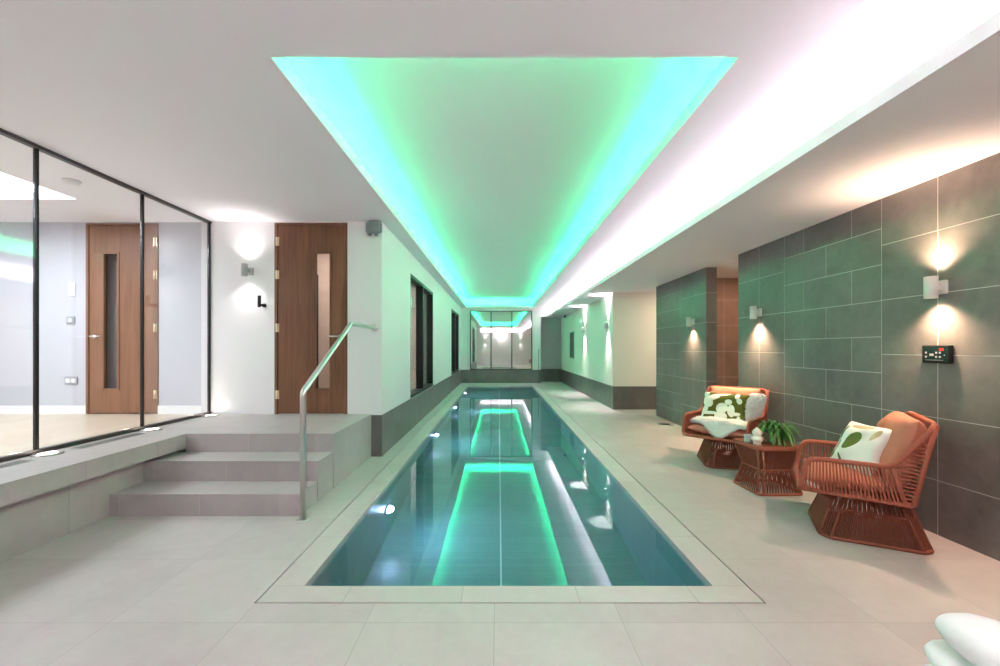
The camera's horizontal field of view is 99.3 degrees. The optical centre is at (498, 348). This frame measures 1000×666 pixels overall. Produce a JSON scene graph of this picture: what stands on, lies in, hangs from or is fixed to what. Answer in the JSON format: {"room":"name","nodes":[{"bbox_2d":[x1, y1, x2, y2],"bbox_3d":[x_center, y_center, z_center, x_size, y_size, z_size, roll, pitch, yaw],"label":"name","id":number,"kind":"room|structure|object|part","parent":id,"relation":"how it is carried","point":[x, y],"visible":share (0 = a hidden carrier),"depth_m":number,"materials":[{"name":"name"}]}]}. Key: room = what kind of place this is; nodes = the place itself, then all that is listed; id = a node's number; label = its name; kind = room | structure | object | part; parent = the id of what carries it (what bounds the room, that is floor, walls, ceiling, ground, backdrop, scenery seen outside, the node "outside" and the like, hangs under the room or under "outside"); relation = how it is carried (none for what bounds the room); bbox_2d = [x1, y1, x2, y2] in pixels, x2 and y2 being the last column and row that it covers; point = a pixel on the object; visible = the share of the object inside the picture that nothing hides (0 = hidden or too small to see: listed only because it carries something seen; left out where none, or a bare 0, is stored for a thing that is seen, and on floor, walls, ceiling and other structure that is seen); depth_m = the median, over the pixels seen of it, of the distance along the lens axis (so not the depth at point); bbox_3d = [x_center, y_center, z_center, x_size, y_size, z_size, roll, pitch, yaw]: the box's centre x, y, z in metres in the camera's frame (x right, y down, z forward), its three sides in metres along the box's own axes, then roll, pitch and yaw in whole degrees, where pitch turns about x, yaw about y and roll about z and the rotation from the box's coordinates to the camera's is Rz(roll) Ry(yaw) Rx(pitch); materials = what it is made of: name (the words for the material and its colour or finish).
{"room":"spa","nodes":[
{"label":"spa","id":0,"kind":"room"},
{"bbox_2d":[0,448,185,562],"bbox_3d":[-3.170,1.069,1.825,0.540,0.362,6.150,0,0,0],"label":"wall","id":1,"kind":"structure","parent":0,"point":[28,524],"depth_m":2.80,"materials":[{"name":"tile"}]},
{"bbox_2d":[0,414,256,506],"bbox_3d":[-3.112,0.824,1.835,0.655,0.128,6.170,0,0,0],"label":"ledge","id":2,"kind":"object","parent":1,"relation":"on","point":[42,475],"visible":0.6,"depth_m":3.00,"materials":[{"name":"tile"}]},
{"bbox_2d":[0,460,33,468],"bbox_3d":[-3.200,0.758,2.600,0.100,0.004,0.600,0,0,0],"label":"grille","id":3,"kind":"object","parent":2,"relation":"on","point":[18,461],"visible":1,"depth_m":2.80,"materials":[{"name":"metal"}]},
{"bbox_2d":[30,450,64,456],"bbox_3d":[-3.235,0.754,3.050,0.170,0.012,0.170,0,0,0],"label":"uplight","id":4,"kind":"object","parent":2,"relation":"on","point":[53,452],"visible":1,"depth_m":3.04,"materials":[{"name":"silver metal"}]},
{"bbox_2d":[0,128,211,462],"bbox_3d":[-3.340,-0.355,1.835,0.044,2.230,6.170,0,0,0],"label":"window","id":5,"kind":"structure","parent":2,"relation":"on","point":[36,148],"depth_m":3.42,"materials":[{"name":"clear glass"}]},
{"bbox_2d":[70,433,145,448],"bbox_3d":[-3.200,0.758,3.510,0.100,0.004,0.620,0,0,0],"label":"grille","id":6,"kind":"object","parent":2,"relation":"on","point":[134,434],"visible":1,"depth_m":3.46,"materials":[{"name":"metal"}]},
{"bbox_2d":[140,427,162,431],"bbox_3d":[-3.235,0.754,3.965,0.170,0.012,0.170,0,0,0],"label":"uplight","id":7,"kind":"object","parent":2,"relation":"on","point":[151,428],"visible":1,"depth_m":3.94,"materials":[{"name":"silver metal"}]},
{"bbox_2d":[202,414,219,416],"bbox_3d":[-3.245,0.754,4.800,0.170,0.012,0.170,0,0,0],"label":"uplight","id":8,"kind":"object","parent":2,"relation":"on","point":[206,415],"visible":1,"depth_m":4.76,"materials":[{"name":"silver metal"}]},
{"bbox_2d":[0,414,193,456],"bbox_3d":[-5.020,0.806,1.850,3.160,0.087,6.200,0,0,0],"label":"floor","id":9,"kind":"structure","parent":0,"point":[16,430],"depth_m":4.16,"materials":[{"name":"brown wood"}]},
{"bbox_2d":[0,222,200,413],"bbox_3d":[-5.070,-0.310,1.925,3.260,2.320,6.350,0,0,0],"label":"wall","id":10,"kind":"structure","parent":0,"point":[62,245],"depth_m":4.95,"materials":[{"name":"white paint"}]},
{"bbox_2d":[66,317,74,323],"bbox_3d":[-4.976,-0.327,4.941,0.097,0.088,0.017,0,0,0],"label":"light switch","id":11,"kind":"object","parent":10,"relation":"attached to","point":[69,320],"visible":1,"depth_m":4.94,"materials":[{"name":"grey plastic"}]},
{"bbox_2d":[64,377,77,383],"bbox_3d":[-4.969,0.373,4.941,0.153,0.091,0.017,0,0,0],"label":"double socket","id":12,"kind":"object","parent":10,"relation":"attached to","point":[67,380],"visible":1,"depth_m":4.94,"materials":[{"name":"grey plastic"}]},
{"bbox_2d":[68,283,75,295],"bbox_3d":[-4.962,-0.685,4.941,0.079,0.155,0.017,0,0,0],"label":"control plate","id":13,"kind":"object","parent":10,"relation":"attached to","point":[71,286],"visible":1,"depth_m":4.94,"materials":[{"name":"white plastic"}]},
{"bbox_2d":[0,406,200,413],"bbox_3d":[-4.995,0.715,4.944,3.210,0.100,0.012,0,0,0],"label":"baseboard","id":14,"kind":"structure","parent":10,"relation":"attached to","point":[3,409],"depth_m":4.94,"materials":[{"name":"white plastic"}]},
{"bbox_2d":[86,223,158,413],"bbox_3d":[-4.378,-0.347,4.979,0.839,2.215,0.191,0,0,0],"label":"door","id":15,"kind":"structure","parent":10,"relation":"in","point":[102,239],"depth_m":4.95,"materials":[{"name":"brown wood"}]},
{"bbox_3d":[-4.662,-0.140,4.916,0.151,0.052,0.065,0,0,0],"label":"handle","id":16,"kind":"part","parent":15,"relation":"part of","materials":[{"name":"silver metal"}]},
{"bbox_2d":[201,222,359,413],"bbox_3d":[-2.520,-0.310,4.985,1.840,2.320,0.130,0,0,0],"label":"wall","id":17,"kind":"structure","parent":0,"point":[242,332],"depth_m":4.92,"materials":[{"name":"white paint"}]},
{"bbox_2d":[241,263,253,275],"bbox_3d":[-2.875,-0.890,4.848,0.090,0.140,0.144,0,0,0],"label":"wall sconce","id":18,"kind":"object","parent":17,"relation":"attached to","point":[245,271],"visible":1,"depth_m":4.80,"materials":[{"name":"grey metal"}]},
{"bbox_2d":[257,295,265,306],"bbox_3d":[-2.708,-0.535,4.861,0.044,0.135,0.118,0,0,0],"label":"wall hook","id":19,"kind":"object","parent":17,"relation":"attached to","point":[259,304],"visible":1,"depth_m":4.80,"materials":[{"name":"black metal"}]},
{"bbox_3d":[-2.708,-0.535,4.812,0.036,0.135,0.020,0,0,0],"label":"hook plate","id":20,"kind":"part","parent":19,"relation":"part of","materials":[{"name":"black metal"}]},
{"bbox_2d":[274,223,346,413],"bbox_3d":[-2.170,-0.347,4.959,0.845,2.215,0.191,0,0,0],"label":"door","id":21,"kind":"structure","parent":17,"relation":"in","point":[297,246],"depth_m":4.93,"materials":[{"name":"brown wood"}]},
{"bbox_2d":[317,254,415,387],"bbox_3d":[-2.525,-0.310,10.275,1.850,2.320,10.450,0,0,0],"label":"wall","id":22,"kind":"structure","parent":0,"point":[322,259],"depth_m":6.35,"materials":[{"name":"beige paint"}]},
{"bbox_2d":[317,275,317,387],"bbox_3d":[-2.990,-0.168,6.335,0.600,1.865,0.030,0,0,0],"label":"opening","id":23,"kind":"structure","parent":22,"relation":"attached to","point":[317,275],"depth_m":6.32,"materials":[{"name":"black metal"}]},
{"bbox_2d":[360,222,460,414],"bbox_3d":[-1.475,-0.350,10.210,0.250,2.240,10.580,0,0,0],"label":"wall","id":24,"kind":"structure","parent":0,"point":[386,265],"depth_m":5.32,"materials":[{"name":"white paint"}]},
{"bbox_2d":[366,221,381,235],"bbox_3d":[-1.422,-1.374,4.875,0.178,0.163,0.090,0,0,0],"label":"sensor box","id":25,"kind":"object","parent":24,"relation":"attached to","point":[372,227],"visible":1,"depth_m":4.83,"materials":[{"name":"grey plastic"}]},
{"bbox_2d":[371,370,460,456],"bbox_3d":[-1.473,1.010,10.158,0.254,0.480,10.484,0,0,0],"label":"baseboard","id":26,"kind":"structure","parent":24,"relation":"attached to","point":[387,429],"depth_m":6.09,"materials":[{"name":"tile"}]},
{"bbox_2d":[410,273,432,398],"bbox_3d":[-1.472,-0.189,7.665,0.256,1.942,2.290,0,0,0],"label":"window","id":27,"kind":"structure","parent":24,"relation":"in","point":[421,288],"depth_m":7.63,"materials":[{"name":"black metal"}]},
{"bbox_2d":[451,308,458,374],"bbox_3d":[-1.472,-0.189,13.350,0.256,1.942,2.300,0,0,0],"label":"window","id":28,"kind":"structure","parent":24,"relation":"in","point":[454,316],"depth_m":13.31,"materials":[{"name":"black metal"}]},
{"bbox_3d":[-1.462,-0.195,12.783,0.007,1.830,1.065,0,0,0],"label":"pane","id":29,"kind":"part","parent":28,"relation":"part of","materials":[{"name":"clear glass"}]},
{"bbox_3d":[-1.462,-0.195,13.918,0.007,1.830,1.065,0,0,0],"label":"pane","id":30,"kind":"part","parent":28,"relation":"part of","materials":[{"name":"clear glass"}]},
{"bbox_2d":[411,370,415,389],"bbox_3d":[-2.450,0.807,10.225,1.700,0.085,10.350,0,0,0],"label":"floor","id":31,"kind":"structure","parent":0,"point":[413,372],"depth_m":10.49,"materials":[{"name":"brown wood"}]},
{"bbox_2d":[0,0,999,307],"bbox_3d":[-2.170,-1.650,7.125,9.060,0.360,16.750,0,0,0],"label":"ceiling","id":32,"kind":"structure","parent":0,"point":[198,107],"depth_m":2.40,"materials":[{"name":"paint"}]},
{"bbox_2d":[62,178,81,185],"bbox_3d":[-3.732,-1.455,3.720,0.124,0.030,0.124,0,0,0],"label":"smoke detector","id":33,"kind":"object","parent":32,"relation":"attached to","point":[70,181],"visible":1,"depth_m":3.69,"materials":[{"name":"white plastic"}]},
{"bbox_2d":[0,382,999,665],"bbox_3d":[0.650,1.300,7.325,8.200,0.100,17.550,0,0,0],"label":"floor","id":34,"kind":"structure","parent":0,"point":[111,590],"depth_m":2.08,"materials":[{"name":"tile"}]},
{"bbox_2d":[110,414,370,515],"bbox_3d":[-2.185,1.005,4.045,1.430,0.490,1.750,0,0,0],"label":"stairs","id":35,"kind":"structure","parent":34,"relation":"on","point":[248,466],"depth_m":3.48,"materials":[{"name":"tile"}]},
{"bbox_2d":[296,322,378,522],"bbox_3d":[-1.423,0.482,3.981,0.103,1.535,1.878,0,0,0],"label":"handrail","id":36,"kind":"object","parent":34,"relation":"on","point":[374,327],"visible":1,"depth_m":3.08,"materials":[{"name":"silver metal"}]},
{"bbox_2d":[538,349,538,382],"bbox_3d":[1.445,0.640,15.350,0.060,1.220,0.060,0,0,0],"label":"slim pole","id":37,"kind":"object","parent":34,"relation":"on","point":[538,349],"visible":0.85,"depth_m":15.34,"materials":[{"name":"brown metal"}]},
{"bbox_2d":[657,423,673,425],"bbox_3d":[2.745,1.251,6.990,0.260,0.018,0.260,0,0,0],"label":"uplight","id":38,"kind":"object","parent":34,"relation":"on","point":[662,424],"visible":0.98,"depth_m":6.97,"materials":[{"name":"silver metal"}]},
{"bbox_2d":[682,385,768,470],"bbox_3d":[2.494,0.842,4.640,0.741,0.815,0.701,0,0,-41],"label":"lounge chair","id":39,"kind":"object","parent":34,"relation":"on","point":[732,461],"visible":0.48,"depth_m":4.56,"materials":[{"name":"wicker"}]},
{"bbox_2d":[688,423,745,437],"bbox_3d":[2.434,0.865,4.587,0.470,0.135,0.590,0,0,-41],"label":"seat cushion","id":40,"kind":"object","parent":39,"relation":"on","point":[693,428],"depth_m":4.55,"materials":[{"name":"fabric"}]},
{"bbox_3d":[2.505,1.099,4.650,0.540,0.303,0.580,0,0,15],"label":"pedestal frame","id":41,"kind":"part","parent":39,"relation":"part of","materials":[{"name":"wicker"}]},
{"bbox_2d":[701,392,749,420],"bbox_3d":[2.471,0.660,4.646,0.201,0.332,0.463,0,0,-41],"label":"cushion","id":42,"kind":"object","parent":39,"relation":"on","point":[721,405],"visible":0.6,"depth_m":4.60,"materials":[{"name":"green fabric"}]},
{"bbox_3d":[2.473,0.692,4.622,0.686,0.515,0.671,0,0,-41],"label":"tub frame","id":43,"kind":"part","parent":39,"relation":"part of","materials":[{"name":"wicker"}]},
{"bbox_3d":[2.478,0.703,4.626,0.669,0.512,0.665,0,0,-41],"label":"frame","id":44,"kind":"part","parent":39,"relation":"part of","materials":[{"name":"wicker"}]},
{"bbox_3d":[2.505,1.239,4.650,0.500,0.010,0.539,0,0,15],"label":"plate","id":45,"kind":"part","parent":39,"relation":"part of","materials":[{"name":"brown wicker"}]},
{"bbox_2d":[690,393,766,437],"bbox_3d":[2.426,0.700,4.528,0.693,0.456,0.475,0,0,42],"label":"sheepskin throw","id":46,"kind":"object","parent":39,"relation":"on","point":[717,427],"visible":0.84,"depth_m":4.42,"materials":[{"name":"white fur"}]},
{"bbox_2d":[710,386,760,394],"bbox_3d":[2.628,0.658,4.758,0.264,0.443,0.521,0,0,-41],"label":"cushion","id":47,"kind":"object","parent":39,"relation":"on","point":[716,389],"depth_m":4.74,"materials":[{"name":"orange fabric"}]},
{"bbox_2d":[733,438,802,495],"bbox_3d":[2.395,1.045,3.795,0.413,0.410,0.413,0,0,-2],"label":"side table","id":48,"kind":"object","parent":34,"relation":"on","point":[783,456],"visible":0.84,"depth_m":3.65,"materials":[{"name":"wicker"}]},
{"bbox_2d":[744,434,752,442],"bbox_3d":[2.237,0.805,3.805,0.068,0.070,0.068,0,0,0],"label":"cup","id":49,"kind":"object","parent":48,"relation":"on","point":[747,437],"visible":0.94,"depth_m":3.78,"materials":[{"name":"grey ceramic"}]},
{"bbox_2d":[751,427,762,444],"bbox_3d":[2.262,0.765,3.715,0.094,0.150,0.094,0,0,0],"label":"vase","id":50,"kind":"object","parent":48,"relation":"on","point":[756,438],"visible":1,"depth_m":3.69,"materials":[{"name":"beige ceramic"}]},
{"bbox_2d":[763,431,780,443],"bbox_3d":[2.440,0.792,3.780,0.144,0.095,0.144,0,0,0],"label":"plant pot","id":51,"kind":"object","parent":48,"relation":"on","point":[765,434],"depth_m":3.75,"materials":[{"name":"concrete"}]},
{"bbox_2d":[750,419,802,445],"bbox_3d":[2.454,0.732,3.756,0.440,0.216,0.364,0,0,0],"label":"potted fern","id":52,"kind":"object","parent":48,"relation":"on","point":[773,432],"visible":0.93,"depth_m":3.70,"materials":[{"name":"green plant"}]},
{"bbox_2d":[794,411,939,554],"bbox_3d":[2.466,0.842,2.928,0.691,0.815,0.671,0,0,33],"label":"lounge chair","id":53,"kind":"object","parent":34,"relation":"on","point":[909,440],"visible":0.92,"depth_m":2.70,"materials":[{"name":"wicker"}]},
{"bbox_2d":[803,457,897,492],"bbox_3d":[2.420,0.865,2.958,0.470,0.135,0.590,0,0,33],"label":"seat cushion","id":54,"kind":"object","parent":53,"relation":"on","point":[804,458],"depth_m":2.77,"materials":[{"name":"fabric"}]},
{"bbox_2d":[830,421,891,475],"bbox_3d":[2.463,0.675,2.894,0.210,0.310,0.358,0,0,7],"label":"cushion","id":55,"kind":"object","parent":53,"relation":"on","point":[857,441],"visible":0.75,"depth_m":2.83,"materials":[{"name":"white fabric"}]},
{"bbox_3d":[2.464,0.692,2.929,0.686,0.515,0.671,0,0,33],"label":"tub frame","id":56,"kind":"part","parent":53,"relation":"part of","materials":[{"name":"wicker"}]},
{"bbox_3d":[2.470,0.703,2.925,0.669,0.512,0.665,0,0,33],"label":"frame","id":57,"kind":"part","parent":53,"relation":"part of","materials":[{"name":"wicker"}]},
{"bbox_3d":[2.500,1.099,2.906,0.580,0.303,0.540,0,0,28],"label":"pedestal frame","id":58,"kind":"part","parent":53,"relation":"part of","materials":[{"name":"wicker"}]},
{"bbox_3d":[2.500,1.239,2.906,0.539,0.010,0.500,0,0,28],"label":"plate","id":59,"kind":"part","parent":53,"relation":"part of","materials":[{"name":"brown wicker"}]},
{"bbox_2d":[876,411,928,485],"bbox_3d":[2.637,0.658,2.817,0.264,0.443,0.521,0,0,33],"label":"cushion","id":60,"kind":"object","parent":53,"relation":"on","point":[906,429],"depth_m":2.64,"materials":[{"name":"fabric"}]},
{"bbox_3d":[1.060,1.008,0.745,0.400,0.486,0.490,0,0,0],"label":"stool","id":61,"kind":"object","parent":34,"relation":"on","visible":0},
{"bbox_3d":[1.009,0.735,0.780,0.223,0.060,0.420,0,0,0],"label":"rolled towel","id":62,"kind":"object","parent":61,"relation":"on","visible":0},
{"bbox_2d":[923,639,974,665],"bbox_3d":[1.022,0.675,0.775,0.193,0.060,0.420,0,0,-1],"label":"rolled towel","id":63,"kind":"object","parent":62,"relation":"on","point":[938,652],"visible":0.59,"depth_m":0.91,"materials":[{"name":"white fabric"}]},
{"bbox_2d":[935,613,999,665],"bbox_3d":[1.018,0.606,0.765,0.164,0.077,0.400,0,0,0],"label":"rolled towel","id":64,"kind":"object","parent":63,"relation":"on","point":[976,638],"visible":1,"depth_m":0.86,"materials":[{"name":"white fabric"}]},
{"bbox_2d":[285,58,723,304],"bbox_3d":[0.032,-1.695,8.633,3.042,0.270,13.653,0,0,0],"label":"ceiling","id":65,"kind":"structure","parent":0,"point":[500,168],"depth_m":3.60,"materials":[{"name":"paint"}]},
{"bbox_2d":[461,308,557,369],"bbox_3d":[0.505,-0.350,15.460,3.710,2.240,0.120,0,0,0],"label":"wall","id":66,"kind":"structure","parent":0,"point":[537,313],"depth_m":15.40,"materials":[{"name":"white paint"}]},
{"bbox_2d":[470,311,531,369],"bbox_3d":[0.100,-0.300,15.415,2.257,2.140,0.070,0,0,0],"label":"window","id":67,"kind":"structure","parent":66,"relation":"in","point":[499,340],"depth_m":15.41,"materials":[{"name":"clear glass"}]},
{"bbox_3d":[-0.647,-0.300,15.421,0.744,2.100,0.018,0,0,0],"label":"panel","id":68,"kind":"part","parent":67,"relation":"part of","materials":[{"name":"glass"}]},
{"bbox_3d":[0.111,-0.300,15.421,0.731,2.100,0.018,0,0,0],"label":"panel","id":69,"kind":"part","parent":67,"relation":"part of","materials":[{"name":"glass"}]},
{"bbox_3d":[0.857,-0.300,15.421,0.722,2.100,0.018,0,0,0],"label":"panel","id":70,"kind":"part","parent":67,"relation":"part of","materials":[{"name":"glass"}]},
{"bbox_2d":[461,370,540,382],"bbox_3d":[0.095,1.010,15.458,2.890,0.480,0.124,0,0,0],"label":"baseboard","id":71,"kind":"structure","parent":66,"relation":"attached to","point":[467,376],"depth_m":15.40,"materials":[{"name":"tile"}]},
{"bbox_2d":[541,317,560,368],"bbox_3d":[1.970,0.000,15.810,1.060,2.500,0.580,0,0,0],"label":"wall","id":72,"kind":"structure","parent":0,"point":[550,327],"depth_m":16.00,"materials":[{"name":"white paint"}]},
{"bbox_2d":[541,369,560,381],"bbox_3d":[2.020,1.010,16.045,0.960,0.480,0.110,0,0,0],"label":"baseboard","id":73,"kind":"structure","parent":72,"relation":"attached to","point":[547,375],"depth_m":15.99,"materials":[{"name":"tile"}]},
{"bbox_2d":[561,292,655,385],"bbox_3d":[3.600,-0.188,12.355,2.500,1.925,7.290,0,0,0],"label":"wall","id":74,"kind":"structure","parent":0,"point":[623,353],"depth_m":8.71,"materials":[{"name":"beige paint"}]},
{"bbox_2d":[570,331,573,358],"bbox_3d":[2.349,-0.110,13.550,0.022,0.860,0.800,0,0,0],"label":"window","id":75,"kind":"structure","parent":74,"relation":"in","point":[572,332],"depth_m":13.46,"materials":[{"name":"grey glass"}]},
{"bbox_2d":[561,369,655,409],"bbox_3d":[3.598,1.012,12.353,2.504,0.475,7.294,0,0,0],"label":"baseboard","id":76,"kind":"structure","parent":74,"relation":"attached to","point":[613,397],"depth_m":8.71,"materials":[{"name":"tile"}]},
{"bbox_2d":[717,278,737,386],"bbox_3d":[3.922,0.050,6.990,1.655,2.400,0.120,0,0,0],"label":"wall","id":77,"kind":"structure","parent":0,"point":[727,288],"depth_m":6.93,"materials":[{"name":"brown tile"}]},
{"bbox_2d":[546,11,999,317],"bbox_3d":[1.805,-1.310,7.425,6.390,0.320,17.550,0,0,0],"label":"ceiling","id":78,"kind":"structure","parent":0,"point":[942,116],"depth_m":2.66,"materials":[{"name":"paint"}]},
{"bbox_2d":[656,152,999,560],"bbox_3d":[3.018,0.050,3.335,0.155,2.400,9.170,0,0,0],"label":"wall","id":79,"kind":"structure","parent":0,"point":[840,334],"depth_m":3.24,"materials":[{"name":"grey tile"}]},
{"bbox_2d":[686,317,694,326],"bbox_3d":[2.886,-0.405,6.400,0.108,0.145,0.090,0,0,0],"label":"wall sconce","id":80,"kind":"object","parent":79,"relation":"attached to","point":[689,321],"visible":1,"depth_m":6.37,"materials":[{"name":"white metal"}]},
{"bbox_2d":[750,306,761,318],"bbox_3d":[2.886,-0.405,4.780,0.108,0.145,0.090,0,0,0],"label":"wall sconce","id":81,"kind":"object","parent":79,"relation":"attached to","point":[754,312],"visible":1,"depth_m":4.75,"materials":[{"name":"white metal"}]},
{"bbox_2d":[923,276,947,298],"bbox_3d":[2.886,-0.405,2.818,0.108,0.145,0.090,0,0,0],"label":"wall sconce","id":82,"kind":"object","parent":79,"relation":"attached to","point":[932,287],"visible":1,"depth_m":2.79,"materials":[{"name":"silver metal"}]},
{"bbox_2d":[922,345,952,363],"bbox_3d":[2.920,0.038,2.830,0.040,0.120,0.176,0,0,0],"label":"controller","id":83,"kind":"object","parent":79,"relation":"attached to","point":[930,353],"visible":1,"depth_m":2.81,"materials":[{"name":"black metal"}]},
{"bbox_3d":[0.054,1.910,8.244,2.391,1.200,12.252,0,0,0],"label":"wall","id":84,"kind":"structure","parent":0,"visible":0},
{"bbox_2d":[309,387,706,585],"bbox_3d":[0.054,1.280,8.244,2.171,0.001,12.032,0,0,0],"label":"water","id":85,"kind":"object","parent":84,"relation":"in","point":[501,491],"visible":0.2,"depth_m":3.18,"materials":[{"name":"blue liquid"}]},
{"bbox_2d":[256,383,763,602],"bbox_3d":[0.057,1.280,8.746,2.498,0.060,13.307,0,0,0],"label":"pool coping","id":86,"kind":"object","parent":84,"relation":"on","point":[723,586],"visible":0.79,"depth_m":2.25,"materials":[{"name":"ceramic"}]}
]}

